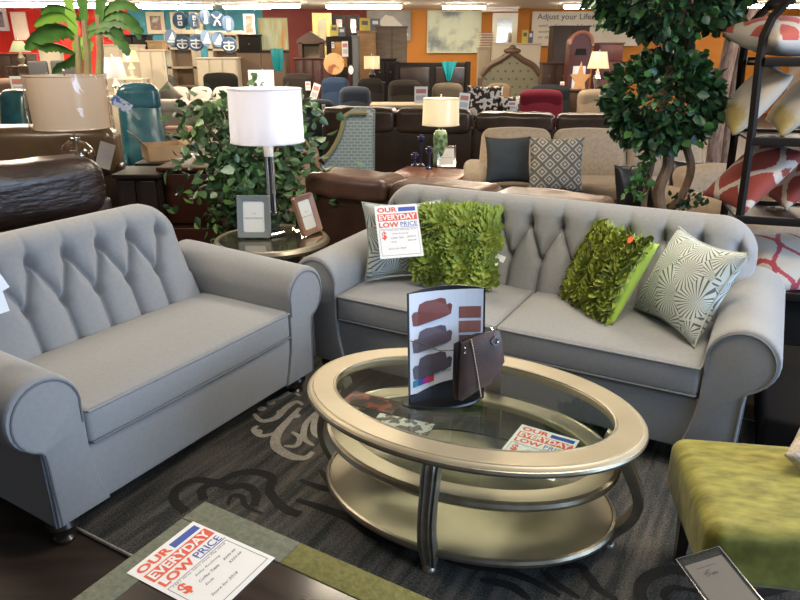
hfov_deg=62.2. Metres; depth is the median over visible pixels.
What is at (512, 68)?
upholstered bed
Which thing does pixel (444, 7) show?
diffuser
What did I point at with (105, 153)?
price tag
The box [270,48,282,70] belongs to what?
scarf
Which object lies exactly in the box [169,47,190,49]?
shelf
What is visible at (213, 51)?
hutch
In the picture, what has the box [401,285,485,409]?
stand
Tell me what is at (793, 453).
pillow
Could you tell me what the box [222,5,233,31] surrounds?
ornament
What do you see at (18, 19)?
wall mirror
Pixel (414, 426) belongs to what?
brochure
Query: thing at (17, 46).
table lamp
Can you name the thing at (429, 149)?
candle holder
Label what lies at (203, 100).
cushion
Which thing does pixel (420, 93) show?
price tag
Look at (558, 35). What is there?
armoire
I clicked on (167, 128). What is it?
folded blanket
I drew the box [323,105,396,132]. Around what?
cushion
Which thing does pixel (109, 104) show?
end table
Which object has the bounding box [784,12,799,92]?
wall
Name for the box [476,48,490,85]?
chest
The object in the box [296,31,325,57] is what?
dollhouse
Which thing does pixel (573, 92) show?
sideboard
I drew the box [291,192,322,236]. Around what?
photo frame
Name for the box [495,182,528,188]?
seat cushion
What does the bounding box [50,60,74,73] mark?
office chair
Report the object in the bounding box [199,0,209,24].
ornament
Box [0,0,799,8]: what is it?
ceiling
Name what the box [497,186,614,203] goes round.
cushion
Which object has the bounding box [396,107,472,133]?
cushion
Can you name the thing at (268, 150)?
socket
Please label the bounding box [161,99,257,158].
fabric sofa
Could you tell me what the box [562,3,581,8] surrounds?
ceiling light
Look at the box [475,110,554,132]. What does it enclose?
cushion
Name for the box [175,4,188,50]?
ornament
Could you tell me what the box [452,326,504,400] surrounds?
swatch
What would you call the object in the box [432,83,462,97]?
recliner
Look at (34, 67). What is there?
office chair
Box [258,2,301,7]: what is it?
ceiling light
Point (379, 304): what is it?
seat cushion
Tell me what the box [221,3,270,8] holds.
ceiling light
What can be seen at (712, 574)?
picture frame
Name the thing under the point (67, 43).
oval panel
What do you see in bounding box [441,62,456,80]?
scarf
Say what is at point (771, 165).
throw pillow
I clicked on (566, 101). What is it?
cushion
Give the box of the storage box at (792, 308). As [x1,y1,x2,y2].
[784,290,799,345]
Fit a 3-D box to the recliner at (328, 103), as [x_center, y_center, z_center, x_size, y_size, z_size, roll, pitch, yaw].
[-1.184,-2.384,9.631,0.690,0.989,0.870,0,20,0]
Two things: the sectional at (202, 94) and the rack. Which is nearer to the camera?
the rack
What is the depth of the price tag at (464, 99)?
8.01 m
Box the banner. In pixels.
[531,11,636,45]
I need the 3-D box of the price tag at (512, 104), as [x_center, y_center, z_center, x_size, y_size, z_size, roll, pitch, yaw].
[1.517,-2.628,8.975,0.110,0.130,0.005,0,20,0]
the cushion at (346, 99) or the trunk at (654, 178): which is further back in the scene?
the cushion at (346, 99)
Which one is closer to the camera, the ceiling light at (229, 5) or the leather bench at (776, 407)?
the leather bench at (776, 407)
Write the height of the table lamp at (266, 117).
0.862 m
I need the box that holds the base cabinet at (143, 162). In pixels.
[134,153,206,165]
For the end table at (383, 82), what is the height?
1.109 m
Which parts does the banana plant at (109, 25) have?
stem, stem, stem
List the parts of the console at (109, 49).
drawer, drawer, drawer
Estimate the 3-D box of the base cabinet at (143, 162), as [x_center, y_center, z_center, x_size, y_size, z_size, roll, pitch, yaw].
[-2.103,-0.977,6.231,0.464,0.711,0.654,0,20,0]
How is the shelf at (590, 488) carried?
attached to the coffee table at (456, 495)
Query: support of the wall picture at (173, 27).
attached to the wall at (417, 47)
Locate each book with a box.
[479,32,492,34]
[479,45,490,47]
[480,35,493,37]
[480,40,494,42]
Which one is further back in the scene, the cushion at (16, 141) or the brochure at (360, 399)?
the cushion at (16, 141)
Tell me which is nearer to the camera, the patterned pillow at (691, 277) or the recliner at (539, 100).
the patterned pillow at (691, 277)
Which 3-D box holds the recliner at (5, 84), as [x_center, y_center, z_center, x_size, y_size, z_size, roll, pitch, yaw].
[-6.350,-2.924,10.711,0.570,1.251,0.870,0,20,0]
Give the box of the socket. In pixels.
[263,146,273,156]
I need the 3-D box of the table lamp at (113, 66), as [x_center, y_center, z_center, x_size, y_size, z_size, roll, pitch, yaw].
[-4.693,-3.693,10.896,0.391,0.646,0.391,0,20,0]
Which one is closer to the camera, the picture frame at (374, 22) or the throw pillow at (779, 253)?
the throw pillow at (779, 253)
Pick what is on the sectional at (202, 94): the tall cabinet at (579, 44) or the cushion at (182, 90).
the cushion at (182, 90)
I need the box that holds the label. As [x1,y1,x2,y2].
[109,94,132,113]
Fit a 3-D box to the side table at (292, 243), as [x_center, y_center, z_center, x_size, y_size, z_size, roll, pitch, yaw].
[-0.746,-0.082,3.961,0.670,0.605,0.670,0,20,0]
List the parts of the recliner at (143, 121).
arm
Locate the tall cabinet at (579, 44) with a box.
[563,30,593,88]
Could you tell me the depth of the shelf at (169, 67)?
14.07 m
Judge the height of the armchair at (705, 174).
0.805 m
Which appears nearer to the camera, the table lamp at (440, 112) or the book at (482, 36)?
the table lamp at (440, 112)
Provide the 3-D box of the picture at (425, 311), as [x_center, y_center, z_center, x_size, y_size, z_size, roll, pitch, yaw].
[0.108,0.039,2.239,0.147,0.089,0.011,-7,22,-19]
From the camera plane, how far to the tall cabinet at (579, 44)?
12.96 m
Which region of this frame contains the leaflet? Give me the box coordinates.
[9,76,24,89]
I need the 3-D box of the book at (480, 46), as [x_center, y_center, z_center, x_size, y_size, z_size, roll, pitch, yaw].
[2.096,-6.236,16.299,0.300,0.055,0.240,0,20,0]
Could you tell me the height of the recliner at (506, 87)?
1.110 m
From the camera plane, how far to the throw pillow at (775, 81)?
3.63 m
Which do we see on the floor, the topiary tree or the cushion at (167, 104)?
the topiary tree
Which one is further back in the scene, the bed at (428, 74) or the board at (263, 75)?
the bed at (428, 74)
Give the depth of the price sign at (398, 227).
3.28 m
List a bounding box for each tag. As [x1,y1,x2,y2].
[0,274,9,313]
[96,141,115,169]
[305,82,310,89]
[310,83,320,99]
[342,41,347,56]
[414,87,427,102]
[459,92,469,108]
[508,101,515,110]
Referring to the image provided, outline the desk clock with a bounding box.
[348,65,353,85]
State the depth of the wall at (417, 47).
18.53 m
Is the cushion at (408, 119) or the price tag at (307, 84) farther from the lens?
the price tag at (307, 84)
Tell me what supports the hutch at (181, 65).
on the floor
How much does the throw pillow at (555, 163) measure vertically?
0.446 m
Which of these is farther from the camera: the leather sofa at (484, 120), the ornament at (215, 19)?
the ornament at (215, 19)
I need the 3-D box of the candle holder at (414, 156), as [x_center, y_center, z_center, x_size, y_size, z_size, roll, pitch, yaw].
[0.147,-1.375,6.471,0.083,0.130,0.082,0,20,0]
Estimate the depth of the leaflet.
10.55 m
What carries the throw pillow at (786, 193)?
on the rack
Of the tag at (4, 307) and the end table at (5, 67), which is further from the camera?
the end table at (5, 67)
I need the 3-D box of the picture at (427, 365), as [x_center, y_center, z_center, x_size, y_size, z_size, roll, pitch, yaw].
[0.111,0.224,2.290,0.147,0.089,0.011,-7,22,-19]
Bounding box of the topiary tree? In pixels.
[579,0,757,210]
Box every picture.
[0,9,9,30]
[145,12,165,33]
[169,12,185,29]
[189,12,203,31]
[243,14,255,33]
[318,19,326,45]
[331,42,346,66]
[336,19,341,26]
[351,19,355,32]
[412,298,451,325]
[412,325,451,352]
[413,351,451,379]
[497,18,512,42]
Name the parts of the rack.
rail, post, rail, post, rail, rail, rail, rail, rail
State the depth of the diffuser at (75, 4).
15.62 m
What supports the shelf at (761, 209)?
attached to the rack
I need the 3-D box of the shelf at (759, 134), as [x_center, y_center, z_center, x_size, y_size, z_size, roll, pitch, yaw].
[2.465,-0.877,3.617,1.090,0.012,0.460,6,21,15]
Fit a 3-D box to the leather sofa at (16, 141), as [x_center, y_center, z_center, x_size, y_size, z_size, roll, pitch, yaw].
[-2.894,-0.953,5.559,1.272,1.073,0.945,-4,21,-11]
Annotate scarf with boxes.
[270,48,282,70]
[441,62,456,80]
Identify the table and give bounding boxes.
[4,66,27,77]
[73,502,430,599]
[107,95,113,126]
[111,166,167,217]
[116,78,149,83]
[166,131,217,157]
[213,225,329,260]
[307,347,648,573]
[370,102,422,107]
[383,82,384,101]
[395,166,463,179]
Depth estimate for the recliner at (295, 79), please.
12.01 m
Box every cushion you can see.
[0,124,123,175]
[28,293,288,440]
[161,99,190,110]
[174,86,189,99]
[189,99,221,107]
[190,86,212,100]
[213,86,230,98]
[301,79,312,112]
[304,112,322,136]
[305,167,405,202]
[306,136,322,150]
[321,91,338,105]
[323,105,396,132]
[338,274,533,332]
[339,93,370,105]
[371,92,383,101]
[388,87,413,110]
[389,176,501,198]
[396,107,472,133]
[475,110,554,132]
[479,127,550,174]
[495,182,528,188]
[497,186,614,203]
[497,292,713,394]
[553,128,625,174]
[556,112,609,130]
[563,98,569,112]
[579,175,616,202]
[626,140,701,175]
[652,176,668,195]
[672,163,726,192]
[745,224,799,234]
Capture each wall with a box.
[0,9,799,112]
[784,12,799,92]
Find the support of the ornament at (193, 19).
hanging from the ceiling
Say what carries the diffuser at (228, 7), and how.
attached to the ceiling light at (229, 5)
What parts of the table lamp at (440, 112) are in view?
lamp shade, shade trim, shade trim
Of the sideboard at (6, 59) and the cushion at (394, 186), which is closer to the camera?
the cushion at (394, 186)
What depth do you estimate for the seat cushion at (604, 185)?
5.85 m
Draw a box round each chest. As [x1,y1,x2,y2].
[156,158,233,243]
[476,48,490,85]
[490,43,511,60]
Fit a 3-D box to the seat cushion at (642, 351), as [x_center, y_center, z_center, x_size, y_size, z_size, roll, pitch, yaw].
[0.920,0.157,2.955,0.836,0.156,0.572,11,23,27]
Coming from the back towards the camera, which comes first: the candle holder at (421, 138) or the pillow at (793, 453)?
the candle holder at (421, 138)
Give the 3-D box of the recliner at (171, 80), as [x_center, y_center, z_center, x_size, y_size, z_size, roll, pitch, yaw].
[-4.939,-4.017,13.719,0.690,1.214,0.870,0,20,0]
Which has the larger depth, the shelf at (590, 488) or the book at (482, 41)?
the book at (482, 41)
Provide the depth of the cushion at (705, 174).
5.06 m
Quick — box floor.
[0,113,799,599]
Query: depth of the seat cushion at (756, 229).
4.62 m
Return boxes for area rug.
[76,335,799,599]
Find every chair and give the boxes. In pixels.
[27,61,48,74]
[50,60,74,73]
[319,107,374,170]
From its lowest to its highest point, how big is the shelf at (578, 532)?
0.020 m
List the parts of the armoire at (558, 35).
door, door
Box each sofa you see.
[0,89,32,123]
[0,124,130,207]
[0,154,111,232]
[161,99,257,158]
[298,184,785,444]
[305,167,614,254]
[322,105,473,171]
[463,127,701,207]
[473,110,609,158]
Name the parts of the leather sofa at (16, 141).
panel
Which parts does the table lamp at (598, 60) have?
lamp shade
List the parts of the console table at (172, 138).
drawer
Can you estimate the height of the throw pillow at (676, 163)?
0.349 m
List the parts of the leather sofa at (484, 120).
panel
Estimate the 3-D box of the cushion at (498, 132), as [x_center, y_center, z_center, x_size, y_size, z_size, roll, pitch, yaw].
[1.137,-1.445,6.518,0.714,0.479,0.335,2,20,5]
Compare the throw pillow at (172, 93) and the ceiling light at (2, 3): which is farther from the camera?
the ceiling light at (2, 3)
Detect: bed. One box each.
[395,61,470,96]
[477,45,539,96]
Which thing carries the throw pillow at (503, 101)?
on the armchair
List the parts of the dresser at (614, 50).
drawer, drawer, drawer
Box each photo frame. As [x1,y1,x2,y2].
[236,195,270,237]
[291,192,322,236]
[437,146,455,166]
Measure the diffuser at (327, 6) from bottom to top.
0.070 m
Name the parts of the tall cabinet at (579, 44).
mirror door, carved plate, arch moulding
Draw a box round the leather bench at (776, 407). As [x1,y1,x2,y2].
[754,344,799,446]
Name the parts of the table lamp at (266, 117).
shade trim, lamp shade, shade trim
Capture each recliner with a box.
[0,78,11,92]
[117,83,166,165]
[168,75,174,86]
[203,72,237,91]
[283,73,312,123]
[304,99,334,157]
[321,77,348,105]
[339,86,370,105]
[358,78,383,101]
[388,80,420,110]
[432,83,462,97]
[488,83,510,96]
[519,89,562,126]
[531,84,569,112]
[576,89,603,112]
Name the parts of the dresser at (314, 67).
drawer, drawer, drawer, drawer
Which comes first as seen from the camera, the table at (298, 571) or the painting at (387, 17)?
the table at (298, 571)
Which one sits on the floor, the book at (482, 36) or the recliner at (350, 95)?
the recliner at (350, 95)
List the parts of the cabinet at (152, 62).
drawer, drawer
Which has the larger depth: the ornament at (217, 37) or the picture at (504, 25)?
the picture at (504, 25)
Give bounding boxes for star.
[570,62,590,88]
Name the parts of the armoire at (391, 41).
door, door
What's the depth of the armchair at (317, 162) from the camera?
5.43 m
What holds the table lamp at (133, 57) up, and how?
on the end table at (118, 79)
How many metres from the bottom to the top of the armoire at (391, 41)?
2.221 m
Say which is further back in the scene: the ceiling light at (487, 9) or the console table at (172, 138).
the ceiling light at (487, 9)
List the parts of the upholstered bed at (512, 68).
bed post, carved frame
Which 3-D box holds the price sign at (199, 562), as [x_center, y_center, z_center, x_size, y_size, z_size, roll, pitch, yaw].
[-0.485,0.649,1.621,0.280,0.002,0.216,11,23,27]
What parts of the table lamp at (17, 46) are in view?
lamp shade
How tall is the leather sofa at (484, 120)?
0.936 m
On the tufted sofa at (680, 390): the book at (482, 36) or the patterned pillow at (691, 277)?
the patterned pillow at (691, 277)
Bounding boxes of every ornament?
[165,5,176,45]
[172,6,187,28]
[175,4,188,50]
[188,5,199,28]
[188,7,203,50]
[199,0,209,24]
[200,0,211,46]
[209,2,223,27]
[211,5,224,47]
[221,2,236,52]
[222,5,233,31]
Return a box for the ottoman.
[667,439,799,599]
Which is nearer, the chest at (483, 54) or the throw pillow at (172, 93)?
the throw pillow at (172, 93)
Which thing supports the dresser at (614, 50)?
on the floor
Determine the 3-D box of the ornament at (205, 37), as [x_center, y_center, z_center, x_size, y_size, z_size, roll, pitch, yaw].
[-2.994,-4.429,10.088,0.018,1.072,0.240,11,23,28]
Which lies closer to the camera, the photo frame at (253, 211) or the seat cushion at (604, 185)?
the photo frame at (253, 211)
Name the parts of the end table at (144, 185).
drawer, drawer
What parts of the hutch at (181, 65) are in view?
cornice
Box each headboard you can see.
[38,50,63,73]
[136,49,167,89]
[356,31,375,79]
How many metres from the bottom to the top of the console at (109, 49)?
1.796 m
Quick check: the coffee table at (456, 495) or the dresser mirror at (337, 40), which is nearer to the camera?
the coffee table at (456, 495)
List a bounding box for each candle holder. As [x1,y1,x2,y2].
[411,152,418,166]
[418,134,424,165]
[425,146,432,168]
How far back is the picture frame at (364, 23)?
16.26 m
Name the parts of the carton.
drawer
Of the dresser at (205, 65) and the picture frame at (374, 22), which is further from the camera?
the picture frame at (374, 22)
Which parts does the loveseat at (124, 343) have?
arm, arm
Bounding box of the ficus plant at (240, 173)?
[159,72,362,259]
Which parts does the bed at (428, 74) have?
bed post, leather panel, leather panel, bed post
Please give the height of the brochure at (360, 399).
0.003 m
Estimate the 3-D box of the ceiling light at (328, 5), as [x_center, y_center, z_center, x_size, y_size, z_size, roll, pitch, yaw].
[-0.885,-7.237,16.301,1.900,0.120,0.320,0,20,0]
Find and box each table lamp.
[9,39,29,65]
[20,69,114,159]
[104,55,127,95]
[122,50,139,77]
[226,81,304,236]
[364,54,379,77]
[422,94,459,165]
[587,49,608,88]
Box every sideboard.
[0,53,36,77]
[570,89,585,112]
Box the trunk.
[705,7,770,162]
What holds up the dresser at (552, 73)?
on the floor
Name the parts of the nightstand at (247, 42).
drawer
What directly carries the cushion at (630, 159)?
on the fabric sofa at (600, 153)
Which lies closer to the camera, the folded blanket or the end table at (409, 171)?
the end table at (409, 171)
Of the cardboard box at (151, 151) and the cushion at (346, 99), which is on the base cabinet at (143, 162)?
the cardboard box at (151, 151)
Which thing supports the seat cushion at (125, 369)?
on the loveseat at (124, 343)
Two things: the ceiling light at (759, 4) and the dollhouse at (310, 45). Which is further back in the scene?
the ceiling light at (759, 4)
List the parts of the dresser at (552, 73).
drawer, drawer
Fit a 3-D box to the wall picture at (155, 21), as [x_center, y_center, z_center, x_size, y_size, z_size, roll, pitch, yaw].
[-6.785,-7.694,18.404,0.500,0.565,0.040,0,20,0]
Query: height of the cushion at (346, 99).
0.702 m
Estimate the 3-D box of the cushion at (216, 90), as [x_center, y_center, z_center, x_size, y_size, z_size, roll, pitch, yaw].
[-2.840,-3.079,10.720,0.376,0.706,0.346,0,20,0]
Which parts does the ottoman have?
leg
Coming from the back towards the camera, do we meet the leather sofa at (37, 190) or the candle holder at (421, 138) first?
the candle holder at (421, 138)
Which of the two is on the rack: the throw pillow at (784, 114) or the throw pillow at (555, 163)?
the throw pillow at (784, 114)
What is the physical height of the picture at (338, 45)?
0.497 m
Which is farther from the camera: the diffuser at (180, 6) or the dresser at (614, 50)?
the diffuser at (180, 6)
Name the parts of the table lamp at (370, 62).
lamp shade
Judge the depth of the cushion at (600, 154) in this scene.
6.34 m
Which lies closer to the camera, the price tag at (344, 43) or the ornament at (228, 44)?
the ornament at (228, 44)
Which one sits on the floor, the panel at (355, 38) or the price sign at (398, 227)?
the panel at (355, 38)
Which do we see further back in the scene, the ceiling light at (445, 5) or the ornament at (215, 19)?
the ceiling light at (445, 5)
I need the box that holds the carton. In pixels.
[145,40,167,50]
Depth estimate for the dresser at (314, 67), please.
13.59 m
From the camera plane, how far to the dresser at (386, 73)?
14.47 m
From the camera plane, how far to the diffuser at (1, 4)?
15.62 m
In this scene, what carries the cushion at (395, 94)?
on the recliner at (398, 90)
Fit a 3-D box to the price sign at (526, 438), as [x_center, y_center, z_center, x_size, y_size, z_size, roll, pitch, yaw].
[0.474,0.521,2.293,0.216,0.002,0.279,12,23,29]
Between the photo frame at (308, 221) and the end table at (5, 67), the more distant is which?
the end table at (5, 67)
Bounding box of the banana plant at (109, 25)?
[24,0,143,73]
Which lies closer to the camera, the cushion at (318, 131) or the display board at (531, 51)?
the cushion at (318, 131)
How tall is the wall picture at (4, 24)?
0.589 m
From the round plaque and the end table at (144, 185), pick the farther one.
the round plaque
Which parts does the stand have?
wire arm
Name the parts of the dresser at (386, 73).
drawer, drawer, drawer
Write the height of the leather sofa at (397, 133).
0.969 m
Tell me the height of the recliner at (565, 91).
1.128 m
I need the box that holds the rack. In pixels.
[720,0,799,301]
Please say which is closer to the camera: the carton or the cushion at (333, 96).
the cushion at (333, 96)
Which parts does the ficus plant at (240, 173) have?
stem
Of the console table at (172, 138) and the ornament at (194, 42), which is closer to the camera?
the console table at (172, 138)
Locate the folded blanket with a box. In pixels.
[165,126,192,133]
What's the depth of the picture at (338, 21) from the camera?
17.25 m
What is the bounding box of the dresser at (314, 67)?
[293,58,331,98]
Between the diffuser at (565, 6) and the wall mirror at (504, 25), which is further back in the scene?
the wall mirror at (504, 25)
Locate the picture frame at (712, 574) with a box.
[675,546,762,599]
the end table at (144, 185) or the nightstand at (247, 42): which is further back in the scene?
the nightstand at (247, 42)
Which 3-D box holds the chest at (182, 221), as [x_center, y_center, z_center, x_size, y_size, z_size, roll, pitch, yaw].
[-1.536,-0.646,5.154,0.462,0.839,0.504,0,20,0]
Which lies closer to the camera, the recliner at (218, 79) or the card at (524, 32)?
the recliner at (218, 79)
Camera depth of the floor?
2.25 m
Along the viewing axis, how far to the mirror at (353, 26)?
17.26 m
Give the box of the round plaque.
[324,53,343,76]
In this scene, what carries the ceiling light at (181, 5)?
attached to the ceiling
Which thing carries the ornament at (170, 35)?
hanging from the ceiling
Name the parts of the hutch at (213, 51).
cornice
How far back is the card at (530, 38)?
16.36 m
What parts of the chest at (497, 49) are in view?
drawer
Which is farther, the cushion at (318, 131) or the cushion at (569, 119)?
the cushion at (318, 131)
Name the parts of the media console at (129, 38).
drawer, drawer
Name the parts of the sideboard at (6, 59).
drawer, drawer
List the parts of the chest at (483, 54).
drawer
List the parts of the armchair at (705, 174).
arm, arm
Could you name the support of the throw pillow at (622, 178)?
on the fabric sofa at (600, 153)
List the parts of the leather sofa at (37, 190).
panel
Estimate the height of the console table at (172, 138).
0.728 m
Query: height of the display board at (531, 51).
1.862 m
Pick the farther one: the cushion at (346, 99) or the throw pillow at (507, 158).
the cushion at (346, 99)
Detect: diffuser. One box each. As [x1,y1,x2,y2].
[0,3,45,6]
[13,3,107,6]
[142,5,177,8]
[172,5,211,8]
[223,6,270,8]
[260,4,299,7]
[326,5,400,8]
[443,6,484,8]
[482,9,517,11]
[564,5,579,8]
[748,5,799,7]
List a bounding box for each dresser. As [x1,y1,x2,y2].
[194,57,242,86]
[236,51,289,86]
[293,58,331,98]
[374,58,396,101]
[539,62,564,84]
[590,42,624,88]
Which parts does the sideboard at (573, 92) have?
drawer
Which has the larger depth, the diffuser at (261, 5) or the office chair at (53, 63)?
the diffuser at (261, 5)
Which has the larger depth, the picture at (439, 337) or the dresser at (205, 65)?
the dresser at (205, 65)
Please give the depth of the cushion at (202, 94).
10.60 m
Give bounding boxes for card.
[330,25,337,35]
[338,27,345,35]
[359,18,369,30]
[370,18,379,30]
[522,30,527,42]
[528,31,532,42]
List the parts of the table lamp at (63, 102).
shade trim, lamp shade, shade trim, rod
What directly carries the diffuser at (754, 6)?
attached to the ceiling light at (759, 4)
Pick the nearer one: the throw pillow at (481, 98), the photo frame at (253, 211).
the photo frame at (253, 211)
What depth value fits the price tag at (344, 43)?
13.74 m
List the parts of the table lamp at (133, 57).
lamp shade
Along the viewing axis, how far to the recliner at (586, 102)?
10.59 m
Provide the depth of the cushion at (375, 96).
11.88 m
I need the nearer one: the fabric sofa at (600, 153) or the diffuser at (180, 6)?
the fabric sofa at (600, 153)
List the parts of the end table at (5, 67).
leg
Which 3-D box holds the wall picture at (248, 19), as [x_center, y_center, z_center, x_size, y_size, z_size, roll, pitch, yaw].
[-3.884,-7.101,17.077,0.284,0.501,0.040,0,20,0]
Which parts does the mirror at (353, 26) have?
frame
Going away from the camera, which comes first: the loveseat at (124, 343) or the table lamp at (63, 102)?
the loveseat at (124, 343)
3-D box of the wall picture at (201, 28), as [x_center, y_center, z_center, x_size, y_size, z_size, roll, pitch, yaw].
[-5.656,-7.718,18.395,0.361,0.513,0.040,0,20,0]
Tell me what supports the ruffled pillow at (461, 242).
on the tufted sofa at (680, 390)
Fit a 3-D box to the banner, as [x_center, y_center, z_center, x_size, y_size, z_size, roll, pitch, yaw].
[5.152,-7.539,18.422,2.991,0.889,0.012,0,20,0]
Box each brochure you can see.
[344,391,400,413]
[375,413,434,436]
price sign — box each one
[127,521,274,599]
[374,204,423,258]
[502,424,579,480]
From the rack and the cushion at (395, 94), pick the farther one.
the cushion at (395, 94)
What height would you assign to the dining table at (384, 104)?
0.959 m
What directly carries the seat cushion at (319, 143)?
on the recliner at (328, 103)
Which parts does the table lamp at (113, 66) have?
lamp shade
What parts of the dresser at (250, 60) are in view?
drawer, drawer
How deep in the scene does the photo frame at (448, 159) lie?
6.42 m
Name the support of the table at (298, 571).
on the floor
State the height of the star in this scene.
0.543 m
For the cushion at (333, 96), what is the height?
0.798 m
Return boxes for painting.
[258,18,288,49]
[367,10,410,40]
[427,10,481,52]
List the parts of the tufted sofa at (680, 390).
arm, arm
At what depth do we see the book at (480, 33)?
16.09 m
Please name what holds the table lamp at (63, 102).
on the end table
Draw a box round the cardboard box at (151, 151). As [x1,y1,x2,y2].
[127,130,191,161]
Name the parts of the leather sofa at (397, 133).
panel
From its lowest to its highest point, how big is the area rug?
0.013 m
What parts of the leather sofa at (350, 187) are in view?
panel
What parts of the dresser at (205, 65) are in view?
drawer, drawer, drawer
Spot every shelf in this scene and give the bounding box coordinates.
[168,66,194,68]
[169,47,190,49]
[175,85,198,86]
[330,429,611,559]
[332,387,613,501]
[723,202,799,217]
[737,131,799,138]
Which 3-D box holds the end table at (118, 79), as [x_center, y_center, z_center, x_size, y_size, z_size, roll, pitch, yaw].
[-4.968,-3.571,12.540,0.500,1.194,0.400,0,20,0]
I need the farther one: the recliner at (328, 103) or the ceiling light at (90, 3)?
the ceiling light at (90, 3)
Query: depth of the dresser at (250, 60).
13.18 m
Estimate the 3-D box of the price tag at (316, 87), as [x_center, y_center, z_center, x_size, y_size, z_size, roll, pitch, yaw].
[-1.440,-3.524,11.224,0.209,0.304,0.005,0,20,0]
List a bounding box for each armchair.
[276,141,319,259]
[665,163,799,234]
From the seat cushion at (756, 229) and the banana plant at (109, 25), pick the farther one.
the banana plant at (109, 25)
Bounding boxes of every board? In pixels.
[248,70,273,86]
[513,43,541,77]
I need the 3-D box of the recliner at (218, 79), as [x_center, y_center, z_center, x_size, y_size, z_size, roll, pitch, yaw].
[-3.306,-3.466,12.110,0.721,1.298,0.870,0,20,0]
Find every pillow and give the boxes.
[159,80,182,98]
[362,199,440,279]
[408,200,505,289]
[467,85,502,121]
[485,136,529,182]
[499,96,519,110]
[529,137,584,192]
[558,218,658,326]
[614,161,652,207]
[632,226,751,347]
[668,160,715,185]
[702,146,799,213]
[722,16,799,55]
[723,67,792,135]
[754,233,799,290]
[766,79,799,135]
[766,164,799,208]
[784,428,799,469]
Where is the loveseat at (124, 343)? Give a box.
[0,204,321,544]
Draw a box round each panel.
[59,12,81,50]
[351,35,359,85]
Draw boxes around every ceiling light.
[0,1,46,6]
[8,1,111,6]
[74,2,143,7]
[142,3,177,8]
[170,3,213,8]
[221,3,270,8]
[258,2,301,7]
[325,3,402,8]
[442,3,486,8]
[482,7,519,11]
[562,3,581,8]
[748,2,799,7]
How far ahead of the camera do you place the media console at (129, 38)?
14.42 m
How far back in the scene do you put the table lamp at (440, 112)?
6.23 m
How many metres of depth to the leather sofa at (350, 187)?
4.18 m
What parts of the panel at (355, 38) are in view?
drawer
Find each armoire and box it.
[375,26,407,61]
[547,26,590,61]
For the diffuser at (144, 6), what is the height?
0.070 m
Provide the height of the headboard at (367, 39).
2.119 m
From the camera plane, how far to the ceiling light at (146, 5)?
16.28 m
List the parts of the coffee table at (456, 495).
leg, leg, edge moulding, edge moulding, edge moulding, leg, leg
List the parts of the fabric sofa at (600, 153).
arm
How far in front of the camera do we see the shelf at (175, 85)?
14.19 m
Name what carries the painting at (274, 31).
on the dresser at (250, 60)
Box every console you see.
[103,44,145,135]
[124,34,152,48]
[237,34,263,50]
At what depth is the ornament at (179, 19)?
10.14 m
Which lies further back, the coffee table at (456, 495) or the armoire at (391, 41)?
the armoire at (391, 41)
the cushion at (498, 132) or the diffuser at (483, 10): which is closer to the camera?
the cushion at (498, 132)
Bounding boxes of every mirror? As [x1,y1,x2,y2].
[10,12,29,39]
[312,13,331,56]
[326,36,351,79]
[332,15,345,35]
[347,15,359,84]
[492,13,517,44]
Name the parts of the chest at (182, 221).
drawer, drawer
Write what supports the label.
attached to the recliner at (143, 121)
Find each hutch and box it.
[160,30,200,89]
[208,31,246,56]
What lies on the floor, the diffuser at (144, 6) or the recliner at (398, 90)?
the recliner at (398, 90)
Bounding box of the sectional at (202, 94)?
[174,86,248,100]
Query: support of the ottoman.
on the area rug
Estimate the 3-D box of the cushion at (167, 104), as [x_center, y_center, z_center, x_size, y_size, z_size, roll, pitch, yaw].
[-3.141,-2.691,9.155,0.484,0.162,0.330,0,20,0]
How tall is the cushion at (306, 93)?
0.844 m
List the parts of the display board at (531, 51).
drawer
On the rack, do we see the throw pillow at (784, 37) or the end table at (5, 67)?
the throw pillow at (784, 37)
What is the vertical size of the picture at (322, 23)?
0.662 m
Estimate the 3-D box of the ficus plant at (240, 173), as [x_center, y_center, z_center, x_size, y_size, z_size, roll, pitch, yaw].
[-0.891,-0.715,4.399,1.385,1.493,1.134,2,20,7]
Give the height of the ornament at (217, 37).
1.087 m
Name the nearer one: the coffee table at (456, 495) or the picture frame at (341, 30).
the coffee table at (456, 495)
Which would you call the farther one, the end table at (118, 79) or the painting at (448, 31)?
the painting at (448, 31)
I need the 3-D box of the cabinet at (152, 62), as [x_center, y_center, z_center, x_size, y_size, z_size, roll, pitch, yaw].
[-4.865,-4.097,13.234,0.528,1.701,0.154,0,20,0]

